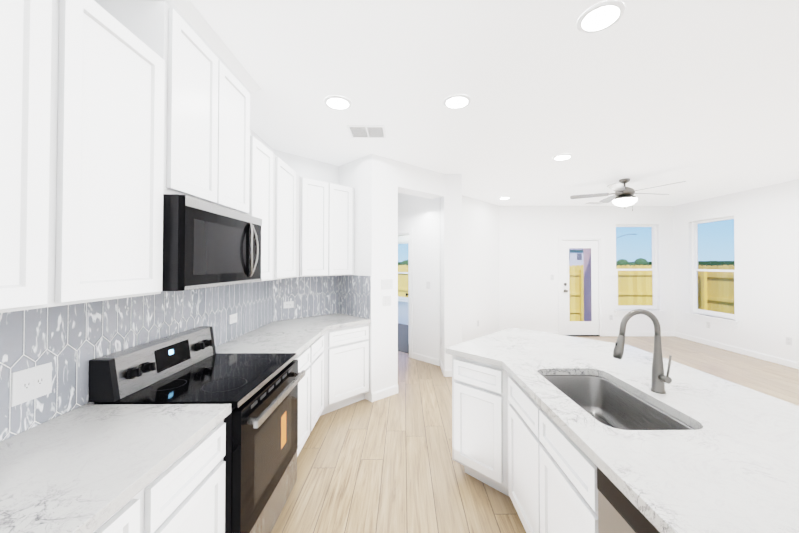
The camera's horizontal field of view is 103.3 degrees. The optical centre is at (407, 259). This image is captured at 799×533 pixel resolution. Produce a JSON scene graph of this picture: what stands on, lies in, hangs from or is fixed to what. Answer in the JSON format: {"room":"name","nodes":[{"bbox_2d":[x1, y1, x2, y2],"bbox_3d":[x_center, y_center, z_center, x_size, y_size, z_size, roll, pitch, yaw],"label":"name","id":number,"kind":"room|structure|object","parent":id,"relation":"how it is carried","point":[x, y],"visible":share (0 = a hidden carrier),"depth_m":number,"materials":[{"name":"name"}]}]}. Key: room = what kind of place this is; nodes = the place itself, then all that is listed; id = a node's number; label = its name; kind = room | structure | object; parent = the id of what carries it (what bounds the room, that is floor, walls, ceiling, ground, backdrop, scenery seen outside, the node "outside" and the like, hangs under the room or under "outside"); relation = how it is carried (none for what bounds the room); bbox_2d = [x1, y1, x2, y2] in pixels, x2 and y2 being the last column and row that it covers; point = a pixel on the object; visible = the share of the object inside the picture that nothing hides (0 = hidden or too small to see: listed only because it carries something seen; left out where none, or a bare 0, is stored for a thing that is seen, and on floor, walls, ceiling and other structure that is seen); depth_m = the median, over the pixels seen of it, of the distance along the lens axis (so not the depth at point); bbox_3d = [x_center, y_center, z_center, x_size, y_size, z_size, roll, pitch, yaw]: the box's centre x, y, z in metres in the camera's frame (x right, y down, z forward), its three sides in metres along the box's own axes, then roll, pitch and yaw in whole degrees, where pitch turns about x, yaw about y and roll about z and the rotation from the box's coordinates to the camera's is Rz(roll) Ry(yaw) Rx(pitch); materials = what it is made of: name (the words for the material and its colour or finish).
{"room":"kitchen","nodes":[
{"label":"kitchen","id":0,"kind":"room"},
{"bbox_2d":[398,323,408,353],"bbox_3d":[-0.326,1.669,7.040,3.500,0.112,1.860,-1,-1,44],"label":"floor","id":1,"kind":"structure","parent":0,"point":[403,345],"depth_m":6.45,"materials":[{"name":"grey"}]},
{"bbox_2d":[85,129,798,404],"bbox_3d":[2.140,0.195,3.678,7.420,2.770,10.613,0,-1,-1],"label":"wall","id":2,"kind":"structure","parent":0,"point":[491,268],"depth_m":5.17,"materials":[{"name":"white paint"}]},
{"bbox_2d":[0,0,67,312],"bbox_3d":[-1.237,-0.379,0.758,0.349,1.041,0.402,0,-1,-1],"label":"upper cabinet","id":3,"kind":"object","parent":2,"relation":"attached to","point":[33,33],"depth_m":0.90,"materials":[{"name":"white wood"}]},
{"bbox_2d":[64,0,175,304],"bbox_3d":[-1.243,-0.374,1.181,0.349,1.041,0.445,0,-1,-1],"label":"upper cabinet","id":4,"kind":"object","parent":2,"relation":"attached to","point":[119,119],"depth_m":1.16,"materials":[{"name":"white wood"}]},
{"bbox_2d":[0,280,275,441],"bbox_3d":[-1.422,0.397,1.768,0.008,0.483,3.246,0,-1,-1],"label":"backsplash","id":5,"kind":"structure","parent":2,"relation":"attached to","point":[69,342],"depth_m":1.40,"materials":[{"name":"tile"}]},
{"bbox_2d":[11,362,51,406],"bbox_3d":[-1.408,0.464,1.187,0.006,0.120,0.125,0,-1,-1],"label":"outlet","id":6,"kind":"object","parent":5,"relation":"attached to","point":[29,384],"visible":1,"depth_m":1.18,"materials":[{"name":"white plastic"}]},
{"bbox_2d":[229,313,236,323],"bbox_3d":[-1.425,0.480,2.583,0.006,0.072,0.115,0,-1,-1],"label":"outlet","id":7,"kind":"object","parent":5,"relation":"attached to","point":[232,318],"visible":1,"depth_m":2.57,"materials":[{"name":"white plastic"}]},
{"bbox_2d":[108,0,223,206],"bbox_3d":[-1.248,-0.755,1.604,0.349,0.921,0.385,0,-1,-1],"label":"upper cabinet","id":8,"kind":"object","parent":2,"relation":"attached to","point":[198,70],"depth_m":1.58,"materials":[{"name":"white wood"}]},
{"bbox_2d":[162,194,261,290],"bbox_3d":[-1.192,-0.070,1.787,0.465,0.435,0.763,0,-1,-1],"label":"over-the-range microwave","id":9,"kind":"object","parent":8,"relation":"attached to","point":[207,244],"visible":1,"depth_m":1.56,"materials":[{"name":"black metal"}]},
{"bbox_2d":[224,48,255,216],"bbox_3d":[-1.252,-0.750,1.988,0.349,0.921,0.384,0,-1,-1],"label":"upper cabinet","id":10,"kind":"object","parent":2,"relation":"attached to","point":[239,146],"depth_m":2.02,"materials":[{"name":"white wood"}]},
{"bbox_2d":[251,139,279,282],"bbox_3d":[-1.257,-0.357,2.382,0.349,1.041,0.410,0,-1,-1],"label":"upper cabinet","id":11,"kind":"object","parent":2,"relation":"attached to","point":[267,164],"depth_m":2.46,"materials":[{"name":"white wood"}]},
{"bbox_2d":[276,159,303,279],"bbox_3d":[-1.264,-0.350,2.922,0.349,1.041,0.670,0,-1,-1],"label":"upper cabinet","id":12,"kind":"object","parent":2,"relation":"attached to","point":[289,185],"depth_m":2.94,"materials":[{"name":"white wood"}]},
{"bbox_2d":[304,177,323,275],"bbox_3d":[-0.987,-0.344,3.381,0.232,1.016,0.232,0,-1,-1],"label":"upper cabinet","id":13,"kind":"object","parent":2,"relation":"attached to","point":[313,189],"depth_m":3.37,"materials":[{"name":"white wood"}]},
{"bbox_2d":[276,275,370,320],"bbox_3d":[-0.914,0.423,3.682,1.012,0.483,0.582,0,-1,-1],"label":"backsplash","id":14,"kind":"structure","parent":2,"relation":"attached to","point":[311,296],"depth_m":3.69,"materials":[{"name":"tile"}]},
{"bbox_2d":[283,301,293,308],"bbox_3d":[-1.319,0.498,3.501,0.006,0.072,0.115,-1,-1,44],"label":"outlet","id":15,"kind":"object","parent":14,"relation":"attached to","point":[289,304],"visible":1,"depth_m":3.50,"materials":[{"name":"white plastic"}]},
{"bbox_2d":[304,182,353,276],"bbox_3d":[-0.992,-0.341,3.627,0.714,1.041,0.714,0,-1,-1],"label":"upper cabinet","id":16,"kind":"object","parent":2,"relation":"attached to","point":[338,199],"depth_m":3.59,"materials":[{"name":"white wood"}]},
{"bbox_2d":[371,384,397,401],"bbox_3d":[-0.257,1.530,3.631,0.295,0.100,0.254,0,-1,-1],"label":"baseboard","id":17,"kind":"structure","parent":2,"relation":"attached to","point":[384,393],"depth_m":3.61,"materials":[{"name":"white paint"}]},
{"bbox_2d":[381,279,392,289],"bbox_3d":[-0.237,0.284,3.664,0.165,0.115,0.014,1,-1,-41],"label":"switch","id":18,"kind":"object","parent":2,"relation":"attached to","point":[386,283],"visible":1,"depth_m":3.66,"materials":[{"name":"white plastic"}]},
{"bbox_2d":[383,296,390,305],"bbox_3d":[-0.237,0.476,3.662,0.118,0.115,0.014,1,-1,-41],"label":"switch","id":19,"kind":"object","parent":2,"relation":"attached to","point":[386,300],"visible":1,"depth_m":3.66,"materials":[{"name":"white plastic"}]},
{"bbox_2d":[398,242,407,304],"bbox_3d":[-0.159,0.337,8.089,1.210,1.594,0.130,-1,-1,44],"label":"bedroom window","id":20,"kind":"structure","parent":2,"relation":"in","point":[404,301],"depth_m":8.03,"materials":[{"name":"white paint"}]},
{"bbox_2d":[398,229,412,357],"bbox_3d":[-0.215,0.549,5.523,0.924,2.112,0.135,-1,-1,44],"label":"door frame","id":21,"kind":"structure","parent":2,"relation":"attached to","point":[404,232],"depth_m":5.17,"materials":[{"name":"white paint"}]},
{"bbox_2d":[406,239,408,343],"bbox_3d":[0.031,0.590,5.689,0.132,2.005,0.750,0,-1,-1],"label":"door leaf","id":22,"kind":"structure","parent":2,"relation":"in","point":[408,291],"depth_m":6.02,"materials":[{"name":"white paint"}]},
{"bbox_2d":[412,352,445,376],"bbox_3d":[0.290,1.544,4.719,0.417,0.100,0.864,0,-1,-1],"label":"baseboard","id":23,"kind":"structure","parent":2,"relation":"attached to","point":[428,359],"depth_m":4.87,"materials":[{"name":"white paint"}]},
{"bbox_2d":[562,240,598,334],"bbox_3d":[3.678,0.590,6.722,0.782,2.010,0.114,0,-1,-1],"label":"door","id":24,"kind":"structure","parent":2,"relation":"in","point":[580,327],"depth_m":6.73,"materials":[{"name":"white paint"}]},
{"bbox_2d":[558,236,604,336],"bbox_3d":[3.677,0.556,6.767,0.974,2.132,0.155,0,-1,-1],"label":"door frame","id":25,"kind":"structure","parent":2,"relation":"attached to","point":[600,292],"depth_m":6.70,"materials":[{"name":"white paint"}]},
{"bbox_2d":[614,225,663,314],"bbox_3d":[4.897,0.205,6.770,1.040,1.924,0.170,0,-1,-1],"label":"window","id":26,"kind":"structure","parent":2,"relation":"in","point":[623,309],"depth_m":6.79,"materials":[{"name":"white paint"}]},
{"bbox_2d":[605,331,673,335],"bbox_3d":[4.913,1.571,6.700,1.480,0.100,0.014,0,-1,-1],"label":"baseboard","id":27,"kind":"structure","parent":2,"relation":"attached to","point":[663,333],"depth_m":6.69,"materials":[{"name":"white paint"}]},
{"bbox_2d":[685,216,738,326],"bbox_3d":[5.728,0.193,5.936,0.170,1.924,0.990,0,-1,-1],"label":"window","id":28,"kind":"structure","parent":2,"relation":"in","point":[700,314],"depth_m":6.15,"materials":[{"name":"white paint"}]},
{"bbox_2d":[674,331,798,368],"bbox_3d":[5.716,1.516,2.617,0.014,0.100,8.200,0,-1,-1],"label":"baseboard","id":29,"kind":"structure","parent":2,"relation":"attached to","point":[781,361],"depth_m":5.37,"materials":[{"name":"white paint"}]},
{"bbox_2d":[786,337,791,345],"bbox_3d":[5.694,1.214,4.721,0.006,0.115,0.072,0,-1,-1],"label":"electrical outlet","id":30,"kind":"object","parent":2,"relation":"attached to","point":[788,340],"visible":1,"depth_m":4.72,"materials":[{"name":"white plastic"}]},
{"bbox_2d":[189,0,798,205],"bbox_3d":[2.125,-1.234,4.114,7.760,0.100,11.607,0,-1,-1],"label":"ceiling","id":31,"kind":"structure","parent":0,"point":[700,98],"depth_m":2.24,"materials":[{"name":"white paint"}]},
{"bbox_2d":[324,95,351,109],"bbox_3d":[-0.534,-1.201,2.424,0.206,0.010,0.206,0,-1,-1],"label":"recessed light","id":32,"kind":"object","parent":31,"relation":"in","point":[337,102],"visible":1,"depth_m":2.40,"materials":[{"name":"white paint"}]},
{"bbox_2d":[347,125,385,137],"bbox_3d":[-0.377,-1.193,2.954,0.340,0.013,0.270,0,-1,-1],"label":"ceiling vent","id":33,"kind":"object","parent":31,"relation":"in","point":[367,131],"visible":0.98,"depth_m":2.92,"materials":[{"name":"white metal"}]},
{"bbox_2d":[443,94,470,108],"bbox_3d":[0.376,-1.202,2.408,0.206,0.010,0.206,0,-1,-1],"label":"recessed light","id":34,"kind":"object","parent":31,"relation":"in","point":[457,101],"visible":0.98,"depth_m":2.39,"materials":[{"name":"white paint"}]},
{"bbox_2d":[553,154,571,159],"bbox_3d":[1.791,-1.185,3.655,0.206,0.010,0.206,0,-1,-1],"label":"recessed light","id":35,"kind":"object","parent":31,"relation":"in","point":[563,157],"visible":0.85,"depth_m":3.64,"materials":[{"name":"white paint"}]},
{"bbox_2d":[585,202,602,203],"bbox_3d":[3.787,-1.147,6.400,0.340,0.013,0.180,0,-1,-1],"label":"ceiling vent","id":36,"kind":"object","parent":31,"relation":"in","point":[594,203],"visible":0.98,"depth_m":6.40,"materials":[{"name":"white metal"}]},
{"bbox_2d":[577,0,624,32],"bbox_3d":[0.966,-1.213,1.585,0.206,0.010,0.206,0,-1,-1],"label":"recessed light","id":37,"kind":"object","parent":31,"relation":"in","point":[598,16],"visible":1,"depth_m":1.57,"materials":[{"name":"white paint"}]},
{"bbox_2d":[570,178,685,210],"bbox_3d":[3.209,-0.939,4.654,1.357,0.474,1.365,0,-1,-1],"label":"ceiling fan","id":38,"kind":"object","parent":31,"relation":"hanging from","point":[623,196],"visible":1,"depth_m":4.57,"materials":[{"name":"silver metal"}]},
{"bbox_2d":[271,336,798,532],"bbox_3d":[2.144,1.615,2.547,7.760,0.100,8.550,0,-1,-1],"label":"floor","id":39,"kind":"structure","parent":0,"point":[387,465],"depth_m":2.45,"materials":[{"name":"beige wood"}]},
{"bbox_2d":[92,478,155,532],"bbox_3d":[-1.098,1.104,0.739,0.629,0.874,0.400,0,-1,-1],"label":"base cabinet","id":40,"kind":"object","parent":39,"relation":"on","point":[138,515],"depth_m":0.92,"materials":[{"name":"white wood"}]},
{"bbox_2d":[156,419,225,532],"bbox_3d":[-1.103,1.109,1.162,0.629,0.874,0.447,0,-1,-1],"label":"base cabinet","id":41,"kind":"object","parent":39,"relation":"on","point":[184,492],"depth_m":1.19,"materials":[{"name":"white wood"}]},
{"bbox_2d":[0,404,230,532],"bbox_3d":[-1.091,0.646,0.768,0.642,0.040,1.246,0,-1,-1],"label":"countertop","id":42,"kind":"structure","parent":41,"relation":"on","point":[86,469],"depth_m":1.00,"materials":[{"name":"stone"}]},
{"bbox_2d":[88,326,304,532],"bbox_3d":[-1.050,1.002,1.774,0.730,1.105,0.763,0,-1,-1],"label":"range","id":43,"kind":"object","parent":39,"relation":"on","point":[258,392],"visible":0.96,"depth_m":1.61,"materials":[{"name":"black metal"}]},
{"bbox_2d":[294,344,311,456],"bbox_3d":[-1.118,1.126,2.393,0.629,0.874,0.470,0,-1,-1],"label":"base cabinet","id":44,"kind":"object","parent":39,"relation":"on","point":[304,359],"depth_m":2.50,"materials":[{"name":"white wood"}]},
{"bbox_2d":[312,330,327,428],"bbox_3d":[-1.124,1.132,2.879,0.629,0.874,0.502,0,-1,-1],"label":"base cabinet","id":45,"kind":"object","parent":39,"relation":"on","point":[320,345],"depth_m":2.94,"materials":[{"name":"white wood"}]},
{"bbox_2d":[328,323,368,412],"bbox_3d":[-0.852,1.141,3.550,0.832,0.874,0.832,0,-1,-1],"label":"base cabinet","id":46,"kind":"object","parent":39,"relation":"on","point":[346,345],"depth_m":3.32,"materials":[{"name":"white wood"}]},
{"bbox_2d":[215,313,370,355],"bbox_3d":[-0.922,0.677,3.069,1.035,0.040,1.802,0,-1,-1],"label":"countertop","id":47,"kind":"structure","parent":46,"relation":"on","point":[297,336],"depth_m":2.76,"materials":[{"name":"stone"}]},
{"bbox_2d":[364,339,368,398],"bbox_3d":[-0.615,1.238,3.340,0.365,0.676,0.365,0,-1,-1],"label":"base cabinet","id":48,"kind":"object","parent":39,"relation":"on","point":[366,349],"depth_m":3.49,"materials":[{"name":"white wood"}]},
{"bbox_2d":[452,355,597,532],"bbox_3d":[0.866,1.115,1.559,1.060,0.874,2.532,0,-1,-1],"label":"base cabinet","id":49,"kind":"object","parent":39,"relation":"on","point":[519,447],"visible":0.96,"depth_m":1.15,"materials":[{"name":"white wood"}]},
{"bbox_2d":[445,328,798,532],"bbox_3d":[0.990,0.658,1.670,1.409,0.040,2.799,0,-1,-1],"label":"countertop","id":50,"kind":"structure","parent":49,"relation":"on","point":[730,464],"depth_m":1.12,"materials":[{"name":"stone"}]},
{"bbox_2d":[542,375,695,429],"bbox_3d":[0.941,0.781,1.518,0.444,0.205,0.744,0,-1,-1],"label":"sink","id":51,"kind":"object","parent":50,"relation":"in","point":[606,402],"visible":0.29,"depth_m":1.73,"materials":[{"name":"silver metal"}]},
{"bbox_2d":[613,309,671,393],"bbox_3d":[1.118,0.436,1.513,0.246,0.397,0.095,0,-1,-1],"label":"faucet","id":52,"kind":"object","parent":50,"relation":"on","point":[659,379],"visible":1,"depth_m":1.52,"materials":[{"name":"silver metal"}]},
{"bbox_2d":[597,467,659,532],"bbox_3d":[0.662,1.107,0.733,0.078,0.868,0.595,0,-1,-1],"label":"dishwasher","id":53,"kind":"object","parent":49,"relation":"in","point":[619,511],"visible":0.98,"depth_m":0.94,"materials":[{"name":"silver metal"}]},
{"label":"outside","id":54,"kind":"structure","parent":0,"visible":0},
{"bbox_3d":[42.551,3.079,85.461,150.000,0.200,230.000,0,-1,-1],"label":"lawn","id":55,"kind":"structure","parent":54,"visible":0},
{"bbox_2d":[398,265,407,296],"bbox_3d":[0.843,1.068,10.609,4.600,1.811,0.130,-1,-1,44],"label":"fence","id":56,"kind":"object","parent":55,"relation":"on","point":[403,285],"depth_m":11.66,"materials":[{"name":"beige wood"}]},
{"bbox_2d":[398,234,734,320],"bbox_3d":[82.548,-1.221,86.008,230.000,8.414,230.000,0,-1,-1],"label":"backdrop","id":57,"kind":"object","parent":55,"relation":"on","point":[583,257],"depth_m":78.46,"materials":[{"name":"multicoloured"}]},
{"bbox_2d":[569,265,652,320],"bbox_3d":[5.505,1.058,9.857,5.060,1.811,0.130,0,-1,-1],"label":"fence","id":58,"kind":"object","parent":55,"relation":"on","point":[642,279],"depth_m":9.92,"materials":[{"name":"beige wood"}]},
{"bbox_2d":[698,265,734,313],"bbox_3d":[8.235,0.985,4.505,0.130,1.812,10.900,0,-1,-1],"label":"fence","id":59,"kind":"object","parent":55,"relation":"on","point":[723,293],"depth_m":8.43,"materials":[{"name":"beige wood"}]}
]}

